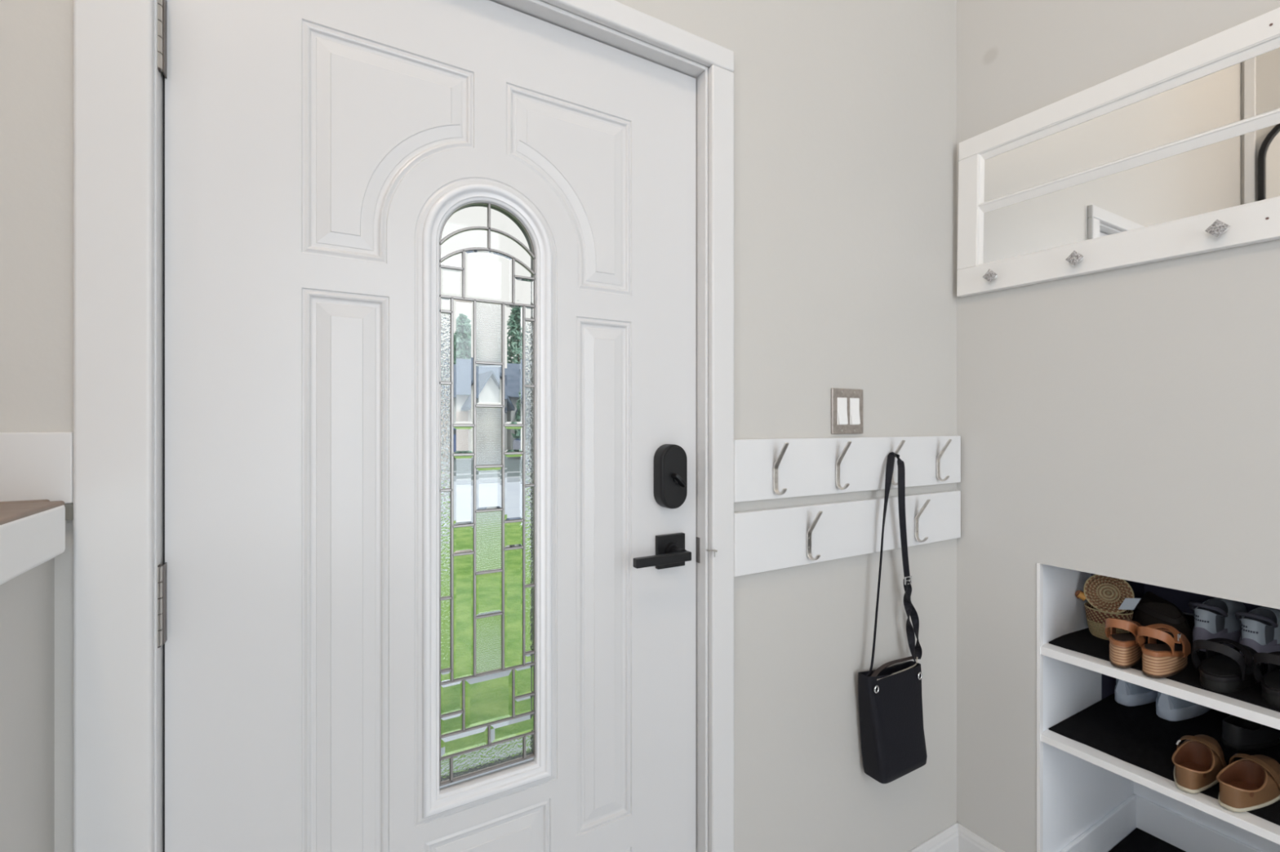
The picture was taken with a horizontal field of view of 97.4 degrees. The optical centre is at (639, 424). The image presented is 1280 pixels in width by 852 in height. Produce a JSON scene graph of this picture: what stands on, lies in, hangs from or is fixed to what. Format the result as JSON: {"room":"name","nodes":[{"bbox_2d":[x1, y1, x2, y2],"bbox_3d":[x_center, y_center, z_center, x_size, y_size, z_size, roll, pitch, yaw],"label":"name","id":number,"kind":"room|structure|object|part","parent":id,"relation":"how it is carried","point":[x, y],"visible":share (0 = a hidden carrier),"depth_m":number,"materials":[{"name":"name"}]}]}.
{"room":"home entryway","nodes":[
{"label":"home entryway","id":0,"kind":"room"},
{"bbox_2d":[0,557,54,851],"bbox_3d":[-0.921,0.705,-1.679,2.721,1.190,3.920,0,0,-30],"label":"wall","id":1,"kind":"structure","parent":0,"point":[27,601],"depth_m":0.63,"materials":[{"name":"grey paint"}]},
{"bbox_2d":[0,505,65,585],"bbox_3d":[0.275,0.124,-1.007,0.022,0.061,3.883,0,0,-30],"label":"trim","id":2,"kind":"structure","parent":1,"relation":"attached to","point":[27,543],"depth_m":0.59,"materials":[{"name":"white wood"}]},
{"bbox_2d":[0,499,64,525],"bbox_3d":[-0.912,0.097,-1.674,2.742,0.012,3.920,0,0,-30],"label":"countertop","id":3,"kind":"structure","parent":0,"point":[10,511],"depth_m":0.62,"materials":[{"name":"brown laminate"}]},
{"bbox_2d":[0,0,956,851],"bbox_3d":[-0.738,-0.475,0.774,5.500,3.550,0.140,0,0,-30],"label":"wall","id":4,"kind":"structure","parent":0,"point":[845,111],"depth_m":1.36,"materials":[{"name":"grey paint"}]},
{"bbox_2d":[0,431,72,503],"bbox_3d":[-1.002,0.053,0.533,0.681,0.089,0.014,0,0,-30],"label":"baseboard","id":5,"kind":"structure","parent":4,"relation":"attached to","point":[33,466],"depth_m":0.68,"materials":[{"name":"white"}]},
{"bbox_2d":[64,503,72,520],"bbox_3d":[-0.716,0.108,0.699,0.020,0.020,0.013,0,0,-30],"label":"trim","id":6,"kind":"structure","parent":4,"relation":"attached to","point":[68,507],"depth_m":0.70,"materials":[{"name":"grey paint"}]},
{"bbox_2d":[72,0,733,851],"bbox_3d":[-0.281,0.243,1.016,1.050,2.113,0.160,0,0,-30],"label":"trim","id":7,"kind":"structure","parent":4,"relation":"attached to","point":[118,86],"depth_m":0.72,"materials":[{"name":"white wood"}]},
{"bbox_3d":[-0.674,0.243,0.721,0.076,2.113,0.018,0,0,-30],"label":"casing","id":8,"kind":"part","parent":7,"relation":"part of","materials":[{"name":"white wood"}]},
{"bbox_3d":[-0.220,-0.789,0.985,0.974,0.047,0.018,0,0,-30],"label":"head casing","id":9,"kind":"part","parent":7,"relation":"part of","materials":[{"name":"white wood"}]},
{"bbox_3d":[0.124,0.273,1.229,0.002,0.055,0.022,0,0,-30],"label":"strike plate","id":10,"kind":"part","parent":7,"relation":"part of","materials":[{"name":"grey metal"}]},
{"bbox_3d":[0.175,0.267,1.214,0.060,2.066,0.018,0,0,-30],"label":"casing","id":11,"kind":"part","parent":7,"relation":"part of","materials":[{"name":"white wood"}]},
{"bbox_2d":[157,0,696,851],"bbox_3d":[-0.267,0.263,0.989,0.913,2.038,0.110,0,0,-30],"label":"door","id":12,"kind":"structure","parent":4,"relation":"in","point":[430,265],"depth_m":0.94,"materials":[{"name":"white wood"}]},
{"bbox_3d":[-0.272,0.212,1.012,0.172,0.814,0.002,0,0,-30],"label":"hammered glass","id":13,"kind":"part","parent":12,"relation":"part of","materials":[{"name":"clear glass"}]},
{"bbox_3d":[-0.271,0.088,1.009,0.172,0.973,0.007,0,0,-30],"label":"bevelled glass","id":14,"kind":"part","parent":12,"relation":"part of","materials":[{"name":"clear glass"}]},
{"bbox_3d":[-0.272,0.112,1.012,0.050,0.666,0.002,0,0,-30],"label":"reeded glass","id":15,"kind":"part","parent":12,"relation":"part of","materials":[{"name":"clear glass"}]},
{"bbox_3d":[0.046,0.267,1.116,0.129,0.018,0.016,0,0,-30],"label":"lever","id":16,"kind":"part","parent":12,"relation":"part of","materials":[{"name":"black metal"}]},
{"bbox_3d":[0.064,0.266,1.187,0.068,0.069,0.012,0,0,-30],"label":"rose plate","id":17,"kind":"part","parent":12,"relation":"part of","materials":[{"name":"black metal"}]},
{"bbox_2d":[831,388,862,434],"bbox_3d":[0.526,-0.034,1.420,0.115,0.114,0.011,0,0,-30],"label":"light switch","id":18,"kind":"object","parent":4,"relation":"attached to","point":[846,405],"visible":1,"depth_m":1.42,"materials":[{"name":"metal"}]},
{"bbox_3d":[0.506,-0.034,1.409,0.035,0.068,0.002,0,0,-30],"label":"switch frame","id":19,"kind":"part","parent":18,"relation":"part of","materials":[{"name":"white plastic"}]},
{"bbox_3d":[0.546,-0.034,1.432,0.035,0.068,0.002,0,0,-30],"label":"switch frame","id":20,"kind":"part","parent":18,"relation":"part of","materials":[{"name":"white plastic"}]},
{"bbox_2d":[733,490,960,577],"bbox_3d":[0.577,0.261,1.422,0.846,0.138,0.059,0,0,-30],"label":"coat rack","id":21,"kind":"object","parent":4,"relation":"attached to","point":[767,540],"visible":0.99,"depth_m":1.38,"materials":[{"name":"white wood"}]},
{"bbox_2d":[733,435,960,502],"bbox_3d":[0.577,0.100,1.422,0.846,0.136,0.059,0,0,-30],"label":"coat rack","id":22,"kind":"object","parent":4,"relation":"attached to","point":[775,468],"visible":0.94,"depth_m":1.37,"materials":[{"name":"white wood"}]},
{"bbox_2d":[857,452,927,783],"bbox_3d":[0.659,0.483,1.462,0.227,0.825,0.069,0,0,-30],"label":"handbag","id":23,"kind":"object","parent":22,"relation":"hanging from","point":[893,743],"visible":1,"depth_m":1.44,"materials":[{"name":"black leather"}]},
{"bbox_2d":[907,822,958,851],"bbox_3d":[0.571,1.238,1.445,0.858,0.124,0.014,0,0,-30],"label":"baseboard","id":24,"kind":"structure","parent":4,"relation":"attached to","point":[947,840],"depth_m":1.61,"materials":[{"name":"white wood"}]},
{"bbox_2d":[956,0,1279,851],"bbox_3d":[1.966,-0.475,-0.004,0.100,3.550,3.920,0,0,-30],"label":"wall","id":25,"kind":"structure","parent":0,"point":[1123,423],"depth_m":1.40,"materials":[{"name":"paint"}]},
{"bbox_2d":[955,822,1005,851],"bbox_3d":[0.985,1.238,1.572,0.014,0.124,0.210,0,0,-30],"label":"baseboard","id":26,"kind":"structure","parent":25,"relation":"attached to","point":[969,841],"depth_m":1.62,"materials":[{"name":"white wood"}]},
{"bbox_2d":[956,7,1279,297],"bbox_3d":[1.109,-0.592,1.318,0.054,0.446,0.740,0,1,-30],"label":"wall mirror","id":27,"kind":"object","parent":25,"relation":"attached to","point":[1176,154],"visible":1,"depth_m":1.29,"materials":[{"name":"white mirror"}]},
{"bbox_3d":[0.958,-0.408,1.539,0.014,0.037,0.037,0,1,-30],"label":"knob","id":28,"kind":"part","parent":27,"relation":"part of","materials":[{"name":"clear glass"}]},
{"bbox_3d":[1.057,-0.405,1.368,0.014,0.037,0.037,0,1,-30],"label":"knob","id":29,"kind":"part","parent":27,"relation":"part of","materials":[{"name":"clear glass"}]},
{"bbox_3d":[1.121,-0.408,1.327,0.025,0.076,0.740,0,1,-30],"label":"rail","id":30,"kind":"part","parent":27,"relation":"part of","materials":[{"name":"white wood"}]},
{"bbox_3d":[1.123,-0.789,1.323,0.025,0.053,0.740,0,1,-30],"label":"rail","id":31,"kind":"part","parent":27,"relation":"part of","materials":[{"name":"white wood"}]},
{"bbox_2d":[982,123,1279,263],"bbox_3d":[1.123,-0.522,1.327,0.004,0.165,0.650,0,1,-30],"label":"mirror glass","id":32,"kind":"object","parent":27,"relation":"on","point":[1232,171],"depth_m":1.28,"materials":[{"name":"clear mirror"}]},
{"bbox_2d":[984,47,1279,201],"bbox_3d":[1.124,-0.686,1.325,0.004,0.148,0.650,0,1,-30],"label":"mirror glass","id":33,"kind":"object","parent":27,"relation":"on","point":[1232,91],"depth_m":1.28,"materials":[{"name":"mirror"}]},
{"bbox_3d":[1.183,-0.402,1.152,0.014,0.037,0.037,0,1,-30],"label":"knob","id":34,"kind":"part","parent":27,"relation":"part of","materials":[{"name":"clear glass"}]},
{"label":"outside","id":35,"kind":"structure","parent":0,"visible":0},
{"bbox_3d":[5.888,1.720,9.776,60.000,0.200,7.400,0,0,-30],"label":"lawn","id":36,"kind":"structure","parent":35,"visible":0},
{"bbox_2d":[440,757,533,788],"bbox_3d":[-0.556,1.475,1.655,1.900,0.290,1.180,0,0,-30],"label":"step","id":37,"kind":"structure","parent":36,"relation":"on","point":[522,762],"depth_m":2.15,"materials":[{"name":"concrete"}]},
{"bbox_3d":[1.382,1.350,-0.290,2.700,0.100,4.010,0,0,-30],"label":"floor","id":38,"kind":"structure","parent":0,"visible":0},
{"bbox_2d":[1036,563,1279,851],"bbox_3d":[1.602,0.822,1.231,0.714,0.956,1.062,0,0,-30],"label":"shelf","id":39,"kind":"object","parent":38,"relation":"on","point":[1089,799],"visible":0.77,"depth_m":1.54,"materials":[{"name":"white wood"}]},
{"bbox_3d":[1.053,0.832,1.481,0.015,0.936,0.007,0,0,-30],"label":"edge trim","id":40,"kind":"part","parent":39,"relation":"part of","materials":[{"name":"white wood"}]},
{"bbox_3d":[1.297,0.832,1.634,0.586,0.936,0.020,0,0,-30],"label":"panel","id":41,"kind":"part","parent":39,"relation":"part of","materials":[{"name":"white wood"}]},
{"bbox_3d":[1.560,1.280,1.196,0.601,0.040,1.002,0,0,-30],"label":"panel","id":42,"kind":"part","parent":39,"relation":"part of","materials":[{"name":"white wood"}]},
{"bbox_2d":[1108,827,1186,851],"bbox_3d":[1.556,1.258,1.192,0.555,0.003,0.980,0,0,-30],"label":"liner","id":43,"kind":"object","parent":39,"relation":"on","point":[1138,841],"visible":1,"depth_m":1.68,"materials":[{"name":"black fabric"}]},
{"bbox_3d":[1.599,0.821,1.218,0.690,0.018,1.002,0,0,-30],"label":"shelf","id":44,"kind":"part","parent":39,"relation":"part of","materials":[{"name":"white wood"}]},
{"bbox_3d":[1.599,0.592,1.218,0.690,0.022,1.002,0,0,-30],"label":"shelf","id":45,"kind":"part","parent":39,"relation":"part of","materials":[{"name":"white wood"}]},
{"bbox_3d":[1.560,1.210,1.195,0.572,0.099,1.002,0,0,-30],"label":"baseboard","id":46,"kind":"part","parent":39,"relation":"part of","materials":[{"name":"white wood"}]},
{"bbox_2d":[1048,693,1279,826],"bbox_3d":[1.598,0.810,1.222,0.609,0.003,0.989,0,0,-30],"label":"liner","id":47,"kind":"object","parent":39,"relation":"on","point":[1135,735],"visible":0.52,"depth_m":1.47,"materials":[{"name":"black fabric"}]},
{"bbox_2d":[1114,678,1157,706],"bbox_3d":[1.510,0.754,1.693,0.285,0.108,0.093,0,0,-30],"label":"sneaker","id":48,"kind":"object","parent":47,"relation":"on","point":[1126,694],"visible":0.23,"depth_m":1.62,"materials":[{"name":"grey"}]},
{"bbox_2d":[1155,691,1210,721],"bbox_3d":[1.558,0.754,1.611,0.285,0.108,0.093,0,0,-30],"label":"sneaker","id":49,"kind":"object","parent":47,"relation":"on","point":[1169,708],"visible":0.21,"depth_m":1.54,"materials":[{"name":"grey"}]},
{"bbox_2d":[1171,734,1226,793],"bbox_3d":[1.301,0.768,1.310,0.250,0.081,0.086,0,0,-35],"label":"leather shoe","id":50,"kind":"object","parent":47,"relation":"on","point":[1198,760],"visible":0.99,"depth_m":1.29,"materials":[{"name":"brown leather"}]},
{"bbox_2d":[1216,753,1279,812],"bbox_3d":[1.344,0.768,1.236,0.250,0.081,0.086,0,0,-27],"label":"leather shoe","id":51,"kind":"object","parent":47,"relation":"on","point":[1248,783],"visible":1,"depth_m":1.21,"materials":[{"name":"brown leather"}]},
{"bbox_2d":[1221,715,1279,751],"bbox_3d":[1.588,0.778,1.456,0.255,0.060,0.088,0,0,-24],"label":"shoe","id":52,"kind":"object","parent":47,"relation":"on","point":[1238,734],"visible":0.64,"depth_m":1.41,"materials":[{"name":"black leather"}]},
{"bbox_2d":[1048,608,1279,712],"bbox_3d":[1.597,0.579,1.222,0.611,0.004,0.991,0,0,-30],"label":"liner","id":53,"kind":"object","parent":39,"relation":"on","point":[1082,641],"visible":0.23,"depth_m":1.41,"materials":[{"name":"black fabric"}]},
{"bbox_2d":[1075,574,1141,639],"bbox_3d":[1.270,0.492,1.538,0.126,0.172,0.106,0,0,27],"label":"lidded basket","id":54,"kind":"object","parent":53,"relation":"on","point":[1107,597],"visible":0.84,"depth_m":1.52,"materials":[{"name":"wicker"}]},
{"bbox_3d":[1.270,0.456,1.526,0.102,0.102,0.012,0,-16,40],"label":"lid","id":55,"kind":"part","parent":54,"relation":"part of","materials":[{"name":"wicker"}]},
{"bbox_2d":[1105,617,1146,668],"bbox_3d":[1.216,0.521,1.407,0.207,0.113,0.064,0,0,-42],"label":"sandal","id":56,"kind":"object","parent":53,"relation":"on","point":[1125,651],"visible":0.87,"depth_m":1.35,"materials":[{"name":"brown leather"}]},
{"bbox_2d":[1133,591,1192,641],"bbox_3d":[1.446,0.527,1.558,0.103,0.104,0.124,0,0,-30],"label":"hat","id":57,"kind":"object","parent":53,"relation":"on","point":[1151,609],"visible":0.73,"depth_m":1.54,"materials":[{"name":"black fabric"}]},
{"bbox_2d":[1136,623,1191,678],"bbox_3d":[1.254,0.522,1.344,0.207,0.111,0.076,0,0,-33],"label":"sandal","id":58,"kind":"object","parent":53,"relation":"on","point":[1170,659],"visible":1,"depth_m":1.30,"materials":[{"name":"brown leather"}]},
{"bbox_2d":[1188,597,1247,652],"bbox_3d":[1.555,0.518,1.505,0.279,0.120,0.082,0,0,-29],"label":"sneaker","id":59,"kind":"object","parent":53,"relation":"on","point":[1214,618],"visible":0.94,"depth_m":1.45,"materials":[{"name":"grey fabric"}]},
{"bbox_2d":[1194,613,1208,622],"bbox_3d":[1.442,0.497,1.450,0.018,0.013,0.041,0,0,3],"label":"print","id":60,"kind":"object","parent":59,"relation":"on","point":[1198,618],"depth_m":1.44,"materials":[{"name":"grey"}]},
{"bbox_2d":[1191,638,1264,693],"bbox_3d":[1.347,0.526,1.285,0.242,0.105,0.092,0,0,-31],"label":"sandal","id":61,"kind":"object","parent":53,"relation":"on","point":[1230,672],"visible":0.93,"depth_m":1.24,"materials":[{"name":"black"}]},
{"bbox_2d":[1234,606,1279,664],"bbox_3d":[1.598,0.518,1.431,0.279,0.120,0.082,0,0,-29],"label":"sneaker","id":62,"kind":"object","parent":53,"relation":"on","point":[1260,626],"visible":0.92,"depth_m":1.37,"materials":[{"name":"grey"}]},
{"bbox_2d":[1240,622,1257,633],"bbox_3d":[1.485,0.497,1.376,0.018,0.013,0.041,0,0,3],"label":"print","id":63,"kind":"object","parent":62,"relation":"on","point":[1246,628],"depth_m":1.37,"materials":[{"name":"grey"}]},
{"bbox_2d":[1253,651,1279,707],"bbox_3d":[1.408,0.526,1.210,0.242,0.105,0.092,0,0,-29],"label":"sandal","id":64,"kind":"object","parent":53,"relation":"on","point":[1270,681],"visible":1,"depth_m":1.18,"materials":[{"name":"black"}]},
{"bbox_3d":[1.731,0.602,1.306,0.415,0.476,1.062,0,0,-30],"label":"panel","id":65,"kind":"part","parent":39,"relation":"part of","materials":[{"name":"white wood"}]}
]}

